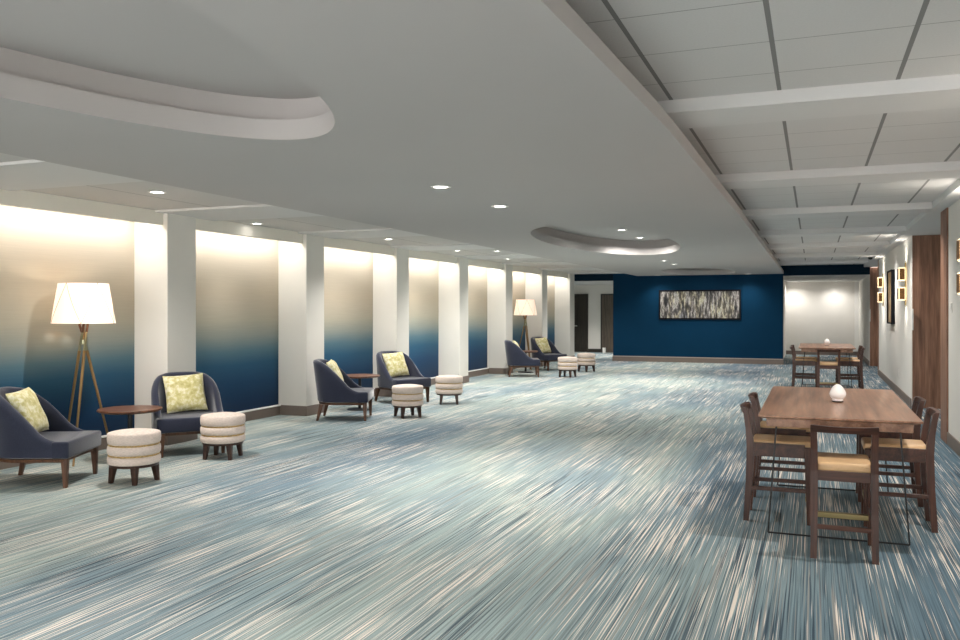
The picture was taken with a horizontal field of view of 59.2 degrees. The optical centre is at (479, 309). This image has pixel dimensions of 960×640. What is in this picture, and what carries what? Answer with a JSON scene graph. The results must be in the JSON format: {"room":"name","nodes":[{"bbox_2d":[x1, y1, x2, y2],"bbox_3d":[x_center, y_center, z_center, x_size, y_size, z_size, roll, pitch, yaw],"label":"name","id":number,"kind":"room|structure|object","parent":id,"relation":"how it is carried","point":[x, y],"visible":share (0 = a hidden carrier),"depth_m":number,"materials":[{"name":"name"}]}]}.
{"room":"hotel lobby lounge","nodes":[
{"label":"hotel lobby lounge","id":0,"kind":"room"},
{"bbox_2d":[0,205,554,435],"bbox_3d":[-3.062,0.150,13.191,0.150,2.900,30.300,0,0,22],"label":"wall","id":1,"kind":"structure","parent":0,"point":[237,276],"depth_m":11.36,"materials":[{"name":"paint"}]},
{"bbox_2d":[0,437,107,469],"bbox_3d":[-4.597,1.532,9.029,0.045,0.135,2.442,0,0,22],"label":"baseboard","id":2,"kind":"structure","parent":1,"relation":"attached to","point":[3,465],"depth_m":8.65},
{"bbox_2d":[238,404,280,412],"bbox_3d":[-3.510,1.455,11.782,0.050,0.020,2.440,0,0,22],"label":"sill","id":3,"kind":"structure","parent":1,"relation":"attached to","point":[278,404],"depth_m":12.40,"materials":[{"name":"white paint"}]},
{"bbox_2d":[244,406,279,421],"bbox_3d":[-3.512,1.532,11.783,0.045,0.135,2.422,0,0,22],"label":"baseboard","id":4,"kind":"structure","parent":1,"relation":"attached to","point":[274,411],"depth_m":12.48,"materials":[{"name":"wood"}]},
{"bbox_2d":[468,368,488,377],"bbox_3d":[-0.249,1.532,20.063,0.045,0.135,2.442,0,0,22],"label":"baseboard","id":5,"kind":"structure","parent":1,"relation":"attached to","point":[484,371],"depth_m":20.54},
{"bbox_2d":[0,153,621,273],"bbox_3d":[-1.755,-1.198,12.676,2.660,0.105,30.300,0,0,22],"label":"ceiling","id":6,"kind":"structure","parent":0,"point":[133,194],"depth_m":9.65,"materials":[{"name":"paint"}]},
{"bbox_2d":[0,189,162,224],"bbox_3d":[-4.232,-1.087,8.885,0.050,0.165,2.470,0,0,22],"label":"valance","id":7,"kind":"object","parent":6,"relation":"attached to","point":[17,198],"visible":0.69,"depth_m":8.85,"materials":[{"name":"white paint"}]},
{"bbox_2d":[148,191,166,193],"bbox_3d":[-3.196,-1.165,8.364,0.176,0.008,0.176,0,0,22],"label":"recessed light","id":8,"kind":"object","parent":6,"relation":"in","point":[155,192],"visible":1,"depth_m":8.38,"materials":[{"name":"white plastic"}]},
{"bbox_2d":[196,218,302,243],"bbox_3d":[-3.147,-1.087,11.639,0.050,0.165,2.450,0,0,22],"label":"valance","id":9,"kind":"object","parent":6,"relation":"attached to","point":[225,227],"visible":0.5,"depth_m":11.54,"materials":[{"name":"white paint"}]},
{"bbox_2d":[324,237,393,254],"bbox_3d":[-2.060,-1.087,14.398,0.050,0.165,2.480,0,0,22],"label":"valance","id":10,"kind":"object","parent":6,"relation":"attached to","point":[346,244],"visible":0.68,"depth_m":14.33,"materials":[{"name":"white paint"}]},
{"bbox_2d":[409,250,456,263],"bbox_3d":[-0.971,-1.087,17.161,0.050,0.165,2.460,0,0,22],"label":"valance","id":11,"kind":"object","parent":6,"relation":"attached to","point":[424,255],"visible":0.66,"depth_m":17.15,"materials":[{"name":"white paint"}]},
{"bbox_2d":[468,259,503,269],"bbox_3d":[0.116,-1.087,19.919,0.050,0.165,2.470,0,0,22],"label":"valance","id":12,"kind":"object","parent":6,"relation":"attached to","point":[472,262],"visible":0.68,"depth_m":19.89,"materials":[{"name":"white paint"}]},
{"bbox_2d":[513,266,539,273],"bbox_3d":[1.214,-1.087,22.706,0.050,0.165,2.520,0,0,22],"label":"valance","id":13,"kind":"object","parent":6,"relation":"attached to","point":[524,269],"visible":0.68,"depth_m":22.73,"materials":[{"name":"white paint"}]},
{"bbox_2d":[547,271,567,277],"bbox_3d":[2.305,-1.087,25.474,0.050,0.165,2.430,0,0,22],"label":"valance","id":14,"kind":"object","parent":6,"relation":"attached to","point":[549,273],"visible":0.68,"depth_m":25.49,"materials":[{"name":"white paint"}]},
{"bbox_2d":[0,0,783,275],"bbox_3d":[1.310,-1.200,11.323,4.335,0.280,30.770,0,0,22],"label":"ceiling","id":15,"kind":"structure","parent":0,"point":[352,110],"depth_m":4.99,"materials":[{"name":"paint"}]},
{"bbox_2d":[431,185,450,188],"bbox_3d":[-0.336,-1.055,7.248,0.176,0.008,0.176,0,0,22],"label":"recessed light","id":16,"kind":"object","parent":15,"relation":"in","point":[433,186],"visible":1,"depth_m":7.23,"materials":[{"name":"white plastic"}]},
{"bbox_2d":[491,205,508,207],"bbox_3d":[0.203,-1.055,8.616,0.176,0.008,0.176,0,0,22],"label":"recessed light","id":17,"kind":"object","parent":15,"relation":"in","point":[494,206],"visible":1,"depth_m":8.63,"materials":[{"name":"white plastic"}]},
{"bbox_2d":[0,352,959,639],"bbox_3d":[2.476,1.650,15.147,14.500,0.100,38.000,0,0,22],"label":"floor","id":18,"kind":"structure","parent":0,"point":[606,503],"depth_m":6.19,"materials":[{"name":"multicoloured carpet"}]},
{"bbox_2d":[0,387,100,487],"bbox_3d":[-4.120,1.164,7.911,0.843,0.872,0.753,0,0,-2],"label":"armchair","id":19,"kind":"object","parent":18,"relation":"on","point":[20,442],"visible":0.95,"depth_m":7.57,"materials":[{"name":"blue fabric"}]},
{"bbox_2d":[6,387,48,431],"bbox_3d":[-4.229,0.955,7.906,0.250,0.432,0.452,0,0,-9],"label":"pillow","id":20,"kind":"object","parent":19,"relation":"on","point":[25,401],"visible":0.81,"depth_m":7.84,"materials":[{"name":"fabric"}]},
{"bbox_2d":[50,283,115,465],"bbox_3d":[-4.193,0.661,8.941,0.631,1.883,0.628,0,0,-6],"label":"floor lamp","id":21,"kind":"object","parent":18,"relation":"on","point":[74,303],"visible":0.99,"depth_m":8.75,"materials":[{"name":"wood"},{"name":"white fabric"},{"name":"brass"}]},
{"bbox_2d":[96,405,161,428],"bbox_3d":[-3.734,1.325,9.017,0.656,0.550,0.656,0,0,16],"label":"side table","id":22,"kind":"object","parent":18,"relation":"on","point":[129,410],"visible":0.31,"depth_m":8.92,"materials":[{"name":"brown wood"}]},
{"bbox_2d":[107,428,160,485],"bbox_3d":[-3.225,1.357,7.881,0.472,0.485,0.472,0,0,22],"label":"footstool","id":23,"kind":"object","parent":18,"relation":"on","point":[133,449],"visible":1,"depth_m":7.70,"materials":[{"name":"beige fabric"}]},
{"bbox_2d":[107,428,160,445],"bbox_3d":[-3.225,1.176,7.881,0.472,0.123,0.472,0,0,22],"label":"seat cushion","id":24,"kind":"object","parent":23,"relation":"on","point":[132,436],"depth_m":7.72,"materials":[{"name":"beige fabric"}]},
{"bbox_2d":[134,213,195,428],"bbox_3d":[-3.850,0.215,10.331,0.520,2.770,0.500,0,0,22],"label":"column","id":25,"kind":"structure","parent":18,"relation":"on","point":[165,254],"depth_m":10.13,"materials":[{"name":"paint"}]},
{"bbox_2d":[164,434,197,444],"bbox_3d":[-3.844,1.525,10.329,0.534,0.150,0.528,0,0,22],"label":"baseboard","id":26,"kind":"structure","parent":25,"relation":"attached to","point":[169,440],"depth_m":10.17,"materials":[{"name":"wood"}]},
{"bbox_2d":[151,371,224,457],"bbox_3d":[-3.341,1.164,9.632,0.753,0.872,0.843,0,0,-28],"label":"armchair","id":27,"kind":"object","parent":18,"relation":"on","point":[183,422],"visible":0.59,"depth_m":9.48,"materials":[{"name":"blue fabric"}]},
{"bbox_2d":[162,373,207,413],"bbox_3d":[-3.393,0.955,9.728,0.452,0.432,0.250,0,0,-35],"label":"pillow","id":28,"kind":"object","parent":27,"relation":"on","point":[184,392],"visible":1,"depth_m":9.66,"materials":[{"name":"fabric"}]},
{"bbox_2d":[200,412,245,459],"bbox_3d":[-2.786,1.357,9.159,0.472,0.485,0.472,0,0,7],"label":"footstool","id":29,"kind":"object","parent":18,"relation":"on","point":[217,429],"visible":1,"depth_m":8.98,"materials":[{"name":"fabric"}]},
{"bbox_2d":[200,412,245,426],"bbox_3d":[-2.786,1.176,9.159,0.472,0.123,0.472,0,0,7],"label":"seat cushion","id":30,"kind":"object","parent":29,"relation":"on","point":[217,419],"depth_m":8.99,"materials":[{"name":"beige fabric"}]},
{"bbox_2d":[278,234,323,405],"bbox_3d":[-2.769,0.215,13.076,0.520,2.770,0.500,0,0,22],"label":"column","id":31,"kind":"structure","parent":18,"relation":"on","point":[300,266],"depth_m":12.85,"materials":[{"name":"paint"}]},
{"bbox_2d":[280,404,324,415],"bbox_3d":[-2.762,1.525,13.073,0.534,0.150,0.528,0,0,22],"label":"baseboard","id":32,"kind":"structure","parent":31,"relation":"attached to","point":[284,409],"depth_m":12.83,"materials":[{"name":"wood"}]},
{"bbox_2d":[313,359,373,420],"bbox_3d":[-2.033,1.164,12.496,0.843,0.872,0.753,0,0,0],"label":"armchair","id":33,"kind":"object","parent":18,"relation":"on","point":[331,389],"visible":0.98,"depth_m":12.15,"materials":[{"name":"blue fabric"}]},
{"bbox_2d":[326,359,343,380],"bbox_3d":[-2.143,0.955,12.495,0.248,0.432,0.455,0,0,-6],"label":"pillow","id":34,"kind":"object","parent":33,"relation":"on","point":[332,364],"visible":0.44,"depth_m":12.39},
{"bbox_2d":[347,374,379,410],"bbox_3d":[-1.936,1.325,13.607,0.656,0.550,0.656,0,0,16],"label":"side table","id":35,"kind":"object","parent":18,"relation":"on","point":[359,377],"visible":0.7,"depth_m":13.55,"materials":[{"name":"wood"}]},
{"bbox_2d":[373,248,408,387],"bbox_3d":[-1.676,0.215,15.848,0.520,2.770,0.500,0,0,22],"label":"column","id":36,"kind":"structure","parent":18,"relation":"on","point":[390,272],"depth_m":15.64,"materials":[{"name":"paint"}]},
{"bbox_2d":[375,388,392,396],"bbox_3d":[-1.670,1.525,15.846,0.534,0.150,0.528,0,0,22],"label":"baseboard","id":37,"kind":"structure","parent":36,"relation":"attached to","point":[383,393],"depth_m":15.59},
{"bbox_2d":[375,351,430,401],"bbox_3d":[-1.402,1.164,14.752,0.753,0.872,0.843,0,0,-42],"label":"armchair","id":38,"kind":"object","parent":18,"relation":"on","point":[385,381],"visible":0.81,"depth_m":14.61,"materials":[{"name":"blue fabric"}]},
{"bbox_2d":[382,352,408,376],"bbox_3d":[-1.476,0.955,14.833,0.248,0.432,0.458,0,0,43],"label":"pillow","id":39,"kind":"object","parent":38,"relation":"on","point":[395,363],"visible":0.97,"depth_m":14.75,"materials":[{"name":"fabric"}]},
{"bbox_2d":[392,384,422,418],"bbox_3d":[-1.084,1.357,12.659,0.472,0.485,0.472,0,0,-27],"label":"footstool","id":40,"kind":"object","parent":18,"relation":"on","point":[404,396],"visible":1,"depth_m":12.47,"materials":[{"name":"fabric"}]},
{"bbox_2d":[392,384,422,393],"bbox_3d":[-1.084,1.176,12.659,0.472,0.123,0.472,0,0,-27],"label":"seat cushion","id":41,"kind":"object","parent":40,"relation":"on","point":[401,388],"depth_m":12.48,"materials":[{"name":"beige fabric"}]},
{"bbox_2d":[435,375,462,404],"bbox_3d":[-0.529,1.357,14.450,0.472,0.485,0.472,0,0,-1],"label":"footstool","id":42,"kind":"object","parent":18,"relation":"on","point":[446,385],"visible":1,"depth_m":14.26,"materials":[{"name":"fabric"}]},
{"bbox_2d":[435,375,462,382],"bbox_3d":[-0.529,1.176,14.450,0.472,0.123,0.472,0,0,-1],"label":"seat cushion","id":43,"kind":"object","parent":42,"relation":"on","point":[442,378],"depth_m":14.27,"materials":[{"name":"beige fabric"}]},
{"bbox_2d":[439,257,467,376],"bbox_3d":[-0.591,0.215,18.602,0.520,2.770,0.500,0,0,22],"label":"column","id":44,"kind":"structure","parent":18,"relation":"on","point":[453,278],"depth_m":18.38,"materials":[{"name":"paint"}]},
{"bbox_2d":[462,375,468,382],"bbox_3d":[-0.584,1.525,18.599,0.534,0.150,0.528,0,0,22],"label":"baseboard","id":45,"kind":"structure","parent":44,"relation":"attached to","point":[465,378],"depth_m":18.55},
{"bbox_2d":[487,264,512,367],"bbox_3d":[0.498,0.215,21.365,0.520,2.770,0.500,0,0,22],"label":"column","id":46,"kind":"structure","parent":18,"relation":"on","point":[499,282],"depth_m":21.14,"materials":[{"name":"paint"}]},
{"bbox_2d":[489,368,512,373],"bbox_3d":[0.504,1.525,21.363,0.534,0.150,0.528,0,0,22],"label":"baseboard","id":47,"kind":"structure","parent":46,"relation":"attached to","point":[491,370],"depth_m":21.11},
{"bbox_2d":[504,340,539,376],"bbox_3d":[1.010,1.164,20.465,0.843,0.872,0.753,0,0,0],"label":"armchair","id":48,"kind":"object","parent":18,"relation":"on","point":[515,356],"visible":0.99,"depth_m":20.12,"materials":[{"name":"blue fabric"}]},
{"bbox_2d":[514,299,536,369],"bbox_3d":[1.222,0.661,22.736,0.631,1.883,0.628,0,0,-28],"label":"floor lamp","id":49,"kind":"object","parent":18,"relation":"on","point":[523,307],"visible":0.99,"depth_m":22.53,"materials":[{"name":"fabric"}]},
{"bbox_2d":[518,350,537,372],"bbox_3d":[1.171,1.325,21.681,0.656,0.550,0.656,0,0,16],"label":"side table","id":50,"kind":"object","parent":18,"relation":"on","point":[525,351],"visible":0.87,"depth_m":21.56,"materials":[{"name":"wood"}]},
{"bbox_2d":[525,269,546,357],"bbox_3d":[1.605,0.215,24.175,0.520,2.770,0.500,0,0,22],"label":"column","id":51,"kind":"structure","parent":18,"relation":"on","point":[535,284],"depth_m":23.95,"materials":[{"name":"paint"}]},
{"bbox_2d":[530,337,566,370],"bbox_3d":[1.780,1.164,22.742,0.753,0.872,0.843,0,0,-42],"label":"armchair","id":52,"kind":"object","parent":18,"relation":"on","point":[552,356],"visible":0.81,"depth_m":22.52,"materials":[{"name":"blue fabric"}]},
{"bbox_2d":[535,337,550,352],"bbox_3d":[1.705,0.955,22.823,0.248,0.432,0.458,0,0,43],"label":"pillow","id":53,"kind":"object","parent":52,"relation":"on","point":[542,343],"visible":0.95,"depth_m":22.74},
{"bbox_2d":[555,274,573,355],"bbox_3d":[2.687,0.215,26.919,0.520,2.770,0.540,0,0,22],"label":"column","id":54,"kind":"structure","parent":18,"relation":"on","point":[564,287],"depth_m":26.67,"materials":[{"name":"paint"}]},
{"bbox_2d":[558,356,576,376],"bbox_3d":[2.097,1.357,20.241,0.472,0.485,0.472,0,0,31],"label":"footstool","id":55,"kind":"object","parent":18,"relation":"on","point":[566,363],"visible":1,"depth_m":20.05,"materials":[{"name":"beige fabric"}]},
{"bbox_2d":[558,356,576,361],"bbox_3d":[2.097,1.176,20.241,0.472,0.123,0.472,0,0,31],"label":"seat cushion","id":56,"kind":"object","parent":55,"relation":"on","point":[566,358],"depth_m":20.06,"materials":[{"name":"beige fabric"}]},
{"bbox_2d":[577,353,595,371],"bbox_3d":[2.766,1.357,21.965,0.472,0.485,0.472,0,0,-38],"label":"footstool","id":57,"kind":"object","parent":18,"relation":"on","point":[584,359],"visible":1,"depth_m":21.77,"materials":[{"name":"beige fabric"}]},
{"bbox_2d":[577,353,595,357],"bbox_3d":[2.766,1.176,21.965,0.472,0.123,0.472,0,0,-38],"label":"seat cushion","id":58,"kind":"object","parent":57,"relation":"on","point":[580,355],"depth_m":21.79,"materials":[{"name":"beige fabric"}]},
{"bbox_2d":[740,402,810,525],"bbox_3d":[2.286,1.169,6.537,0.524,0.862,0.403,0,0,22],"label":"bar stool","id":59,"kind":"object","parent":18,"relation":"on","point":[787,446],"visible":0.9,"depth_m":6.41,"materials":[{"name":"brown wood"}]},
{"bbox_2d":[748,392,809,496],"bbox_3d":[2.601,1.169,7.337,0.524,0.862,0.403,0,0,22],"label":"bar stool","id":60,"kind":"object","parent":18,"relation":"on","point":[761,428],"visible":0.54,"depth_m":7.21,"materials":[{"name":"brown wood"}]},
{"bbox_2d":[790,346,816,386],"bbox_3d":[6.483,1.169,16.943,0.524,0.862,0.403,0,0,22],"label":"bar stool","id":61,"kind":"object","parent":18,"relation":"on","point":[795,362],"visible":0.88,"depth_m":16.81,"materials":[{"name":"brown wood"}]},
{"bbox_2d":[791,345,816,384],"bbox_3d":[6.799,1.169,17.743,0.524,0.862,0.403,0,0,22],"label":"bar stool","id":62,"kind":"object","parent":18,"relation":"on","point":[796,357],"visible":0.3,"depth_m":17.60,"materials":[{"name":"brown wood"}]},
{"bbox_2d":[798,343,855,385],"bbox_3d":[7.011,1.160,17.122,1.010,0.880,2.360,0,0,22],"label":"bar table","id":63,"kind":"object","parent":18,"relation":"on","point":[805,347],"visible":0.83,"depth_m":16.24,"materials":[{"name":"brown wood"}]},
{"bbox_2d":[817,349,840,387],"bbox_3d":[6.597,1.169,15.990,0.403,0.862,0.524,0,0,22],"label":"bar stool","id":64,"kind":"object","parent":18,"relation":"on","point":[820,364],"visible":0.91,"depth_m":15.85,"materials":[{"name":"brown wood"}]},
{"bbox_2d":[758,386,922,545],"bbox_3d":[2.813,1.160,6.716,1.010,0.880,2.360,0,0,22],"label":"bar table","id":65,"kind":"object","parent":18,"relation":"on","point":[784,406],"visible":0.86,"depth_m":6.05,"materials":[{"name":"brown wood"}]},
{"bbox_2d":[829,384,845,402],"bbox_3d":[2.800,0.650,6.614,0.122,0.140,0.122,0,0,22],"label":"table lamp","id":66,"kind":"object","parent":65,"relation":"on","point":[837,393],"visible":1,"depth_m":6.58,"materials":[{"name":"white glass"}]},
{"bbox_2d":[810,424,878,564],"bbox_3d":[2.400,1.169,5.584,0.403,0.862,0.524,0,0,22],"label":"bar stool","id":67,"kind":"object","parent":18,"relation":"on","point":[825,466],"visible":1,"depth_m":5.44,"materials":[{"name":"brown wood"}]},
{"bbox_2d":[835,345,862,387],"bbox_3d":[7.661,1.169,17.532,0.524,0.862,0.403,0,0,22],"label":"bar stool","id":68,"kind":"object","parent":18,"relation":"on","point":[860,346],"visible":0.49,"depth_m":17.44,"materials":[{"name":"brown wood"}]},
{"bbox_2d":[836,347,864,388],"bbox_3d":[7.346,1.169,16.732,0.524,0.862,0.403,0,0,22],"label":"bar stool","id":69,"kind":"object","parent":18,"relation":"on","point":[843,362],"visible":0.71,"depth_m":16.55,"materials":[{"name":"brown wood"}]},
{"bbox_2d":[856,396,925,506],"bbox_3d":[3.464,1.169,7.126,0.524,0.862,0.403,0,0,22],"label":"bar stool","id":70,"kind":"object","parent":18,"relation":"on","point":[918,403],"visible":0.46,"depth_m":6.95,"materials":[{"name":"brown wood"}]},
{"bbox_2d":[861,407,940,532],"bbox_3d":[3.149,1.169,6.326,0.524,0.862,0.403,0,0,22],"label":"bar stool","id":71,"kind":"object","parent":18,"relation":"on","point":[921,451],"visible":0.84,"depth_m":6.17,"materials":[{"name":"brown wood"}]},
{"bbox_2d":[574,285,612,352],"bbox_3d":[4.190,0.250,32.180,5.000,2.700,0.150,0,0,22],"label":"wall","id":72,"kind":"structure","parent":0,"point":[594,292],"depth_m":32.04,"materials":[{"name":"white paint"}]},
{"bbox_2d":[574,294,587,351],"bbox_3d":[3.738,0.495,32.218,0.770,2.210,0.110,0,0,22],"label":"door","id":73,"kind":"structure","parent":72,"relation":"in","point":[580,300],"depth_m":32.19,"materials":[{"name":"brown wood"}]},
{"bbox_2d":[601,294,612,351],"bbox_3d":[5.079,0.495,31.722,1.110,2.210,0.050,0,0,22],"label":"door","id":74,"kind":"structure","parent":72,"relation":"in","point":[606,299],"depth_m":31.81,"materials":[{"name":"wood"}]},
{"bbox_2d":[574,281,612,284],"bbox_3d":[3.236,-1.025,29.895,5.100,0.150,5.000,0,0,22],"label":"ceiling","id":75,"kind":"structure","parent":0,"point":[575,282],"depth_m":29.74,"materials":[{"name":"white paint"}]},
{"bbox_2d":[574,264,869,358],"bbox_3d":[6.864,0.150,25.751,9.110,2.900,0.350,0,0,22],"label":"wall","id":76,"kind":"structure","parent":0,"point":[638,330],"depth_m":25.59,"materials":[{"name":"blue paint"}]},
{"bbox_2d":[612,356,783,364],"bbox_3d":[6.593,1.530,25.853,5.070,0.140,0.380,0,0,22],"label":"baseboard","id":77,"kind":"structure","parent":76,"relation":"attached to","point":[614,358],"depth_m":25.63,"materials":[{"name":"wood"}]},
{"bbox_2d":[659,290,740,319],"bbox_3d":[6.645,-0.160,25.618,2.420,0.900,0.060,0,0,22],"label":"wall art","id":78,"kind":"object","parent":76,"relation":"attached to","point":[673,304],"visible":1,"depth_m":25.59,"materials":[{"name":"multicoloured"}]},
{"bbox_2d":[565,0,959,265],"bbox_3d":[4.023,-1.350,10.453,3.020,0.100,30.400,0,0,22],"label":"ceiling","id":79,"kind":"structure","parent":0,"point":[676,49],"depth_m":4.62,"materials":[{"name":"tile"}]},
{"bbox_2d":[657,74,959,128],"bbox_3d":[1.914,-1.285,5.211,2.940,0.130,0.500,0,0,22],"label":"ceiling beam","id":80,"kind":"structure","parent":79,"relation":"attached to","point":[934,92],"depth_m":5.05,"materials":[{"name":"white paint"}]},
{"bbox_2d":[777,259,868,264],"bbox_3d":[8.689,-1.285,22.404,2.940,0.130,0.500,0,0,22],"label":"ceiling beam","id":81,"kind":"structure","parent":79,"relation":"attached to","point":[856,261],"depth_m":22.13,"materials":[{"name":"white paint"}]},
{"bbox_2d":[772,251,877,258],"bbox_3d":[7.560,-1.285,19.539,2.940,0.130,0.500,0,0,22],"label":"ceiling beam","id":82,"kind":"structure","parent":79,"relation":"attached to","point":[834,254],"depth_m":19.27,"materials":[{"name":"white paint"}]},
{"bbox_2d":[766,241,889,249],"bbox_3d":[6.431,-1.285,16.673,2.940,0.130,0.500,0,0,22],"label":"ceiling beam","id":83,"kind":"structure","parent":79,"relation":"attached to","point":[869,243],"depth_m":16.35,"materials":[{"name":"white paint"}]},
{"bbox_2d":[756,226,905,237],"bbox_3d":[5.302,-1.285,13.808,2.940,0.130,0.500,0,0,22],"label":"ceiling beam","id":84,"kind":"structure","parent":79,"relation":"attached to","point":[885,229],"depth_m":13.47,"materials":[{"name":"white paint"}]},
{"bbox_2d":[715,161,959,189],"bbox_3d":[3.043,-1.285,8.077,2.940,0.130,0.500,0,0,22],"label":"ceiling beam","id":85,"kind":"structure","parent":79,"relation":"attached to","point":[949,169],"depth_m":7.80,"materials":[{"name":"white paint"}]},
{"bbox_2d":[742,202,932,219],"bbox_3d":[4.172,-1.285,10.942,2.940,0.130,0.500,0,0,22],"label":"ceiling beam","id":86,"kind":"structure","parent":79,"relation":"attached to","point":[922,207],"depth_m":10.64,"materials":[{"name":"white paint"}]},
{"bbox_2d":[783,280,785,357],"bbox_3d":[9.920,0.150,27.858,0.150,2.900,5.790,0,0,22],"label":"wall","id":87,"kind":"structure","parent":0,"point":[784,282],"depth_m":29.00,"materials":[{"name":"white paint"}]},
{"bbox_2d":[786,282,854,351],"bbox_3d":[12.111,0.150,30.187,2.800,2.900,0.150,0,0,22],"label":"wall","id":88,"kind":"structure","parent":0,"point":[816,312],"depth_m":30.10,"materials":[{"name":"white paint"}]},
{"bbox_2d":[786,350,856,355],"bbox_3d":[12.150,1.530,30.080,2.450,0.140,0.020,0,0,22],"label":"baseboard","id":89,"kind":"structure","parent":88,"relation":"attached to","point":[787,351],"depth_m":30.07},
{"bbox_2d":[855,281,858,351],"bbox_3d":[13.219,0.230,29.643,0.140,2.460,0.050,0,0,22],"label":"trim","id":90,"kind":"structure","parent":88,"relation":"attached to","point":[856,282],"depth_m":29.62,"materials":[{"name":"white paint"}]},
{"bbox_2d":[783,275,868,281],"bbox_3d":[11.002,-1.075,27.372,2.600,0.150,6.000,0,0,22],"label":"ceiling","id":91,"kind":"structure","parent":0,"point":[807,278],"depth_m":26.82,"materials":[{"name":"white paint"}]},
{"bbox_2d":[859,275,869,365],"bbox_3d":[12.300,0.150,26.915,0.150,2.900,6.100,0,0,22],"label":"wall","id":92,"kind":"structure","parent":0,"point":[864,284],"depth_m":26.20,"materials":[{"name":"white paint"}]},
{"bbox_2d":[879,235,914,398],"bbox_3d":[8.492,0.150,17.253,0.150,2.900,7.470,0,0,22],"label":"wall","id":93,"kind":"structure","parent":0,"point":[895,340],"depth_m":15.94,"materials":[{"name":"white paint"}]},
{"bbox_2d":[878,260,878,368],"bbox_3d":[9.853,0.190,20.706,0.190,2.820,0.072,0,0,22],"label":"door frame","id":94,"kind":"structure","parent":93,"relation":"attached to","point":[878,260],"depth_m":20.70,"materials":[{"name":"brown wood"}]},
{"bbox_2d":[877,274,883,305],"bbox_3d":[9.161,-0.460,19.338,0.134,0.740,0.216,0,0,22],"label":"wall sconce","id":95,"kind":"object","parent":93,"relation":"attached to","point":[880,280],"visible":1,"depth_m":19.25,"materials":[{"name":"gold metal"}]},
{"bbox_2d":[877,277,882,287],"bbox_3d":[9.152,-0.630,19.341,0.114,0.230,0.216,0,0,22],"label":"diffuser","id":96,"kind":"object","parent":95,"relation":"attached to","point":[880,279],"depth_m":19.24,"materials":[{"name":"glass"}]},
{"bbox_2d":[877,292,882,301],"bbox_3d":[9.152,-0.290,19.341,0.114,0.230,0.216,0,0,22],"label":"diffuser","id":97,"kind":"object","parent":95,"relation":"attached to","point":[880,294],"depth_m":19.24,"materials":[{"name":"glass"}]},
{"bbox_2d":[887,269,894,323],"bbox_3d":[8.320,-0.260,17.116,0.070,1.080,1.050,0,0,22],"label":"wall art","id":98,"kind":"object","parent":93,"relation":"attached to","point":[891,273],"visible":1,"depth_m":16.64,"materials":[{"name":"black"}]},
{"bbox_2d":[878,369,911,407],"bbox_3d":[8.417,1.525,17.289,0.016,0.150,7.458,0,0,22],"label":"baseboard","id":99,"kind":"structure","parent":93,"relation":"attached to","point":[893,386],"depth_m":16.14,"materials":[{"name":"wood"}]},
{"bbox_2d":[897,263,905,304],"bbox_3d":[7.309,-0.450,14.639,0.134,0.740,0.216,0,0,22],"label":"wall sconce","id":100,"kind":"object","parent":93,"relation":"attached to","point":[901,271],"visible":1,"depth_m":14.55,"materials":[{"name":"glass"}]},
{"bbox_2d":[897,267,904,280],"bbox_3d":[7.300,-0.620,14.643,0.114,0.230,0.216,0,0,22],"label":"diffuser","id":101,"kind":"object","parent":100,"relation":"attached to","point":[901,270],"depth_m":14.55,"materials":[{"name":"glass"}]},
{"bbox_2d":[897,287,904,300],"bbox_3d":[7.300,-0.280,14.643,0.114,0.230,0.216,0,0,22],"label":"diffuser","id":102,"kind":"object","parent":100,"relation":"attached to","point":[900,290],"depth_m":14.55,"materials":[{"name":"glass"}]},
{"bbox_2d":[864,178,959,266],"bbox_3d":[6.218,-1.310,9.588,1.860,0.180,30.400,0,0,22],"label":"ceiling","id":103,"kind":"structure","parent":0,"point":[929,223],"depth_m":12.06,"materials":[{"name":"white paint"}]},
{"bbox_2d":[948,199,959,441],"bbox_3d":[2.913,0.150,3.098,0.150,2.900,15.900,0,0,22],"label":"wall","id":104,"kind":"structure","parent":0,"point":[954,209],"depth_m":9.70,"materials":[{"name":"white paint"}]},
{"bbox_2d":[941,208,947,443],"bbox_3d":[5.739,0.190,10.267,0.190,2.820,0.512,0,0,22],"label":"door frame","id":105,"kind":"structure","parent":104,"relation":"attached to","point":[944,214],"depth_m":10.22,"materials":[{"name":"brown wood"}]},
{"bbox_2d":[947,432,959,456],"bbox_3d":[2.836,1.525,3.128,0.016,0.150,15.900,0,0,22],"label":"baseboard","id":106,"kind":"structure","parent":104,"relation":"attached to","point":[954,444],"depth_m":9.59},
{"bbox_2d":[956,239,959,294],"bbox_3d":[4.908,-0.440,8.546,0.134,0.740,0.216,0,0,22],"label":"wall sconce","id":107,"kind":"object","parent":104,"relation":"attached to","point":[958,240],"visible":1,"depth_m":8.59,"materials":[{"name":"gold metal"}]},
{"bbox_2d":[956,239,959,261],"bbox_3d":[4.899,-0.610,8.549,0.114,0.230,0.216,0,0,22],"label":"diffuser","id":108,"kind":"object","parent":107,"relation":"attached to","point":[958,241],"depth_m":8.59,"materials":[{"name":"glass"}]},
{"bbox_2d":[956,272,959,294],"bbox_3d":[4.899,-0.270,8.549,0.114,0.230,0.216,0,0,22],"label":"diffuser","id":109,"kind":"object","parent":107,"relation":"attached to","point":[958,274],"depth_m":8.58,"materials":[{"name":"glass"}]},
{"bbox_3d":[7.880,0.150,13.587,1.400,2.900,0.100,0,0,22],"label":"wall","id":110,"kind":"structure","parent":0,"visible":0},
{"bbox_2d":[912,235,940,408],"bbox_3d":[7.751,0.190,13.528,1.510,2.810,0.105,0,0,22],"label":"door","id":111,"kind":"structure","parent":110,"relation":"in","point":[926,249],"depth_m":13.72,"materials":[{"name":"brown wood"}]},
{"bbox_3d":[11.939,0.150,23.886,1.400,2.900,0.100,0,0,22],"label":"wall","id":112,"kind":"structure","parent":0,"visible":0},
{"bbox_2d":[869,267,877,365],"bbox_3d":[11.809,0.190,23.827,1.510,2.810,0.105,0,0,22],"label":"door","id":113,"kind":"structure","parent":112,"relation":"in","point":[873,311],"depth_m":24.06,"materials":[{"name":"brown wood"}]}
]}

